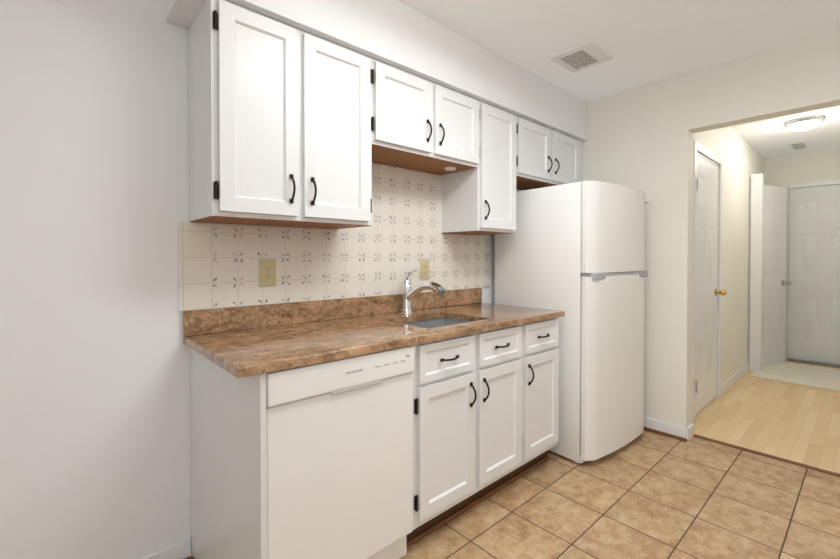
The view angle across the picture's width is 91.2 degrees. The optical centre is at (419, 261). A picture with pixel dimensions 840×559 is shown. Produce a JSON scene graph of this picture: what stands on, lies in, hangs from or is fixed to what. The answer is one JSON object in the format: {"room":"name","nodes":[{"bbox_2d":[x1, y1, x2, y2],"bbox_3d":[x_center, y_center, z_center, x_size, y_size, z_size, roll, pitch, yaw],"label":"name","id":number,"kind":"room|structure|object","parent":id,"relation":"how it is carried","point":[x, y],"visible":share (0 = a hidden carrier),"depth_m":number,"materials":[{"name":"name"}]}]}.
{"room":"kitchen","nodes":[
{"label":"kitchen","id":0,"kind":"room"},
{"bbox_2d":[0,0,522,558],"bbox_3d":[-1.282,-0.008,1.437,6.570,2.454,0.100,-1,1,-42],"label":"wall","id":1,"kind":"structure","parent":0,"point":[94,348],"depth_m":1.47,"materials":[{"name":"paint"}]},
{"bbox_2d":[178,163,490,310],"bbox_3d":[-0.228,-0.176,2.317,1.995,0.738,0.007,-1,1,-42],"label":"tile backsplash","id":2,"kind":"structure","parent":1,"relation":"attached to","point":[384,253],"depth_m":2.16,"materials":[{"name":"white tile"}]},
{"bbox_2d":[259,259,275,286],"bbox_3d":[-0.697,0.052,1.883,0.079,0.127,0.008,-1,1,-42],"label":"electrical outlet","id":3,"kind":"object","parent":2,"relation":"attached to","point":[267,272],"visible":1,"depth_m":1.88,"materials":[{"name":"beige plastic"}]},
{"bbox_2d":[420,259,429,279],"bbox_3d":[0.031,0.050,2.543,0.079,0.127,0.008,-1,1,-42],"label":"electrical outlet","id":4,"kind":"object","parent":2,"relation":"attached to","point":[424,269],"visible":1,"depth_m":2.54,"materials":[{"name":"beige plastic"}]},
{"bbox_2d":[165,0,587,140],"bbox_3d":[0.164,-1.097,2.436,2.829,0.295,0.344,-1,1,-42],"label":"soffit","id":5,"kind":"structure","parent":0,"point":[399,35],"depth_m":2.08,"materials":[{"name":"paint"}]},
{"bbox_2d":[188,0,379,228],"bbox_3d":[-0.575,-0.552,1.783,0.689,0.777,0.325,-1,1,-42],"label":"upper cabinet","id":6,"kind":"object","parent":5,"relation":"attached to","point":[290,126],"depth_m":1.61,"materials":[{"name":"paint"}]},
{"bbox_2d":[380,61,483,175],"bbox_3d":[-0.038,-0.748,2.268,0.759,0.397,0.325,-1,1,-42],"label":"upper cabinet","id":7,"kind":"object","parent":5,"relation":"attached to","point":[426,126],"depth_m":2.16,"materials":[{"name":"paint"}]},
{"bbox_2d":[442,103,519,234],"bbox_3d":[0.384,-0.566,2.653,0.379,0.767,0.325,-1,1,-42],"label":"upper cabinet","id":8,"kind":"object","parent":5,"relation":"attached to","point":[482,201],"depth_m":2.54,"materials":[{"name":"paint"}]},
{"bbox_2d":[520,117,582,189],"bbox_3d":[0.865,-0.758,3.087,0.918,0.392,0.325,-1,1,-42],"label":"upper cabinet","id":9,"kind":"object","parent":5,"relation":"attached to","point":[548,157],"depth_m":2.92,"materials":[{"name":"paint"}]},
{"bbox_2d":[398,0,839,157],"bbox_3d":[1.482,-1.280,0.893,9.950,0.100,4.600,-1,1,-42],"label":"ceiling","id":10,"kind":"structure","parent":0,"point":[643,43],"depth_m":2.27,"materials":[{"name":"paint"}]},
{"bbox_2d":[549,40,612,72],"bbox_3d":[0.983,-1.238,2.507,0.300,0.014,0.260,-1,1,-42],"label":"ceiling vent","id":11,"kind":"object","parent":10,"relation":"in","point":[585,55],"visible":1,"depth_m":2.48,"materials":[{"name":"paint"}]},
{"bbox_2d":[789,142,807,149],"bbox_3d":[4.142,-1.262,4.502,0.340,0.008,0.130,-1,1,-42],"label":"ceiling vent","id":12,"kind":"object","parent":10,"relation":"in","point":[798,145],"visible":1,"depth_m":4.47,"materials":[{"name":"paint"}]},
{"bbox_2d":[785,116,824,130],"bbox_3d":[3.440,-1.217,3.683,0.264,0.080,0.264,-1,1,-42],"label":"light","id":13,"kind":"object","parent":10,"relation":"attached to","point":[805,123],"visible":1,"depth_m":3.62,"materials":[{"name":"white glass"}]},
{"bbox_2d":[400,430,839,558],"bbox_3d":[0.267,1.266,-0.183,6.470,0.060,4.400,-1,1,-42],"label":"floor","id":14,"kind":"structure","parent":0,"point":[645,494],"depth_m":2.00,"materials":[{"name":"beige tile"}]},
{"bbox_2d":[140,538,190,558],"bbox_3d":[-2.263,1.187,0.468,3.598,0.085,0.032,-1,1,-42],"label":"baseboard","id":15,"kind":"structure","parent":14,"relation":"on","point":[181,550],"depth_m":1.64,"materials":[{"name":"paint"}]},
{"bbox_2d":[190,343,421,558],"bbox_3d":[-0.474,0.775,1.682,0.686,0.884,0.630,-1,1,-42],"label":"panels","id":16,"kind":"object","parent":14,"relation":"on","point":[228,413],"depth_m":1.45,"materials":[{"name":"paint"}]},
{"bbox_2d":[266,345,414,558],"bbox_3d":[-0.452,0.778,1.691,0.598,0.878,0.631,-1,1,-42],"label":"dishwasher","id":17,"kind":"object","parent":14,"relation":"on","point":[339,458],"visible":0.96,"depth_m":1.44,"materials":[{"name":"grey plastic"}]},
{"bbox_2d":[422,317,558,538],"bbox_3d":[0.197,0.769,2.290,1.160,0.884,0.630,-1,1,-42],"label":"base cabinet","id":18,"kind":"object","parent":14,"relation":"on","point":[485,414],"depth_m":1.98,"materials":[{"name":"paint"}]},
{"bbox_2d":[183,269,564,377],"bbox_3d":[-0.051,0.284,2.051,1.865,0.472,0.647,-1,1,-42],"label":"countertop","id":19,"kind":"structure","parent":18,"relation":"on","point":[242,341],"depth_m":1.82,"materials":[{"name":"stone"}]},
{"bbox_2d":[401,269,444,313],"bbox_3d":[0.032,0.171,2.256,0.133,0.250,0.314,-1,1,-42],"label":"faucet","id":20,"kind":"object","parent":19,"relation":"on","point":[407,294],"depth_m":2.30,"materials":[{"name":"silver metal"}]},
{"bbox_2d":[401,317,471,328],"bbox_3d":[0.089,0.425,2.118,0.514,0.190,0.404,-1,1,-42],"label":"sink basin","id":21,"kind":"object","parent":19,"relation":"in","point":[424,322],"depth_m":2.31,"materials":[{"name":"silver metal"}]},
{"bbox_2d":[495,181,647,463],"bbox_3d":[1.051,0.366,2.870,0.740,1.676,0.747,0,1,-38],"label":"fridge","id":22,"kind":"object","parent":14,"relation":"on","point":[575,251],"visible":0.69,"depth_m":2.51,"materials":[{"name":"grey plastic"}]},
{"bbox_2d":[689,423,839,476],"bbox_3d":[2.137,1.165,2.570,0.040,0.085,0.914,-1,1,-42],"label":"threshold strip","id":23,"kind":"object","parent":14,"relation":"on","point":[692,425],"depth_m":2.56,"materials":[{"name":"paint"}]},
{"bbox_2d":[583,31,839,427],"bbox_3d":[2.619,-0.013,1.938,0.120,2.454,4.400,-1,1,-42],"label":"wall","id":24,"kind":"structure","parent":0,"point":[642,138],"depth_m":2.82,"materials":[{"name":"paint"}]},
{"bbox_2d":[644,417,690,441],"bbox_3d":[1.688,1.162,2.861,0.032,0.085,0.300,-1,1,-42],"label":"baseboard","id":25,"kind":"structure","parent":24,"relation":"attached to","point":[656,426],"depth_m":2.84,"materials":[{"name":"paint"}]},
{"bbox_2d":[694,127,764,391],"bbox_3d":[2.880,-0.012,4.254,3.380,2.504,0.600,-1,1,-42],"label":"wall","id":26,"kind":"structure","parent":0,"point":[743,159],"depth_m":4.02,"materials":[{"name":"paint"}]},
{"bbox_2d":[695,155,725,414],"bbox_3d":[2.355,0.176,3.351,0.728,2.030,0.112,-1,1,-42],"label":"hall door","id":27,"kind":"structure","parent":26,"relation":"in","point":[706,267],"depth_m":3.37,"materials":[{"name":"paint"}]},
{"bbox_2d":[721,362,748,394],"bbox_3d":[3.127,1.149,4.075,1.230,0.085,0.012,-1,1,-42],"label":"baseboard","id":28,"kind":"structure","parent":26,"relation":"attached to","point":[728,383],"depth_m":4.01,"materials":[{"name":"paint"}]},
{"bbox_2d":[692,141,839,420],"bbox_3d":[3.417,0.132,3.796,3.001,2.125,1.002,-1,1,-42],"label":"door frame","id":29,"kind":"structure","parent":26,"relation":"attached to","point":[756,212],"depth_m":4.40,"materials":[{"name":"paint"}]},
{"bbox_2d":[762,185,790,366],"bbox_3d":[3.962,0.163,4.637,0.662,2.030,0.286,-1,1,-42],"label":"closet door","id":30,"kind":"structure","parent":26,"relation":"in","point":[775,282],"depth_m":4.69,"materials":[{"name":"paint"}]},
{"bbox_2d":[692,360,839,473],"bbox_3d":[3.408,1.226,3.686,3.380,0.060,1.170,-1,1,-42],"label":"floor","id":31,"kind":"structure","parent":0,"point":[798,423],"depth_m":3.11,"materials":[{"name":"beige wood"}]},
{"bbox_2d":[751,362,839,390],"bbox_3d":[4.033,1.185,4.320,1.000,0.008,0.730,-1,1,-42],"label":"mat","id":32,"kind":"object","parent":31,"relation":"on","point":[813,376],"visible":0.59,"depth_m":4.26,"materials":[{"name":"beige fabric"}]},
{"bbox_2d":[764,148,839,358],"bbox_3d":[4.629,-0.043,4.781,0.120,2.454,0.970,-1,1,-42],"label":"wall","id":33,"kind":"structure","parent":0,"point":[779,171],"depth_m":4.84,"materials":[{"name":"paint"}]},
{"bbox_2d":[787,184,839,367],"bbox_3d":[4.615,0.160,4.702,0.130,2.050,0.606,-1,1,-42],"label":"entry door","id":34,"kind":"structure","parent":33,"relation":"in","point":[814,286],"depth_m":4.77,"materials":[{"name":"paint"}]}
]}

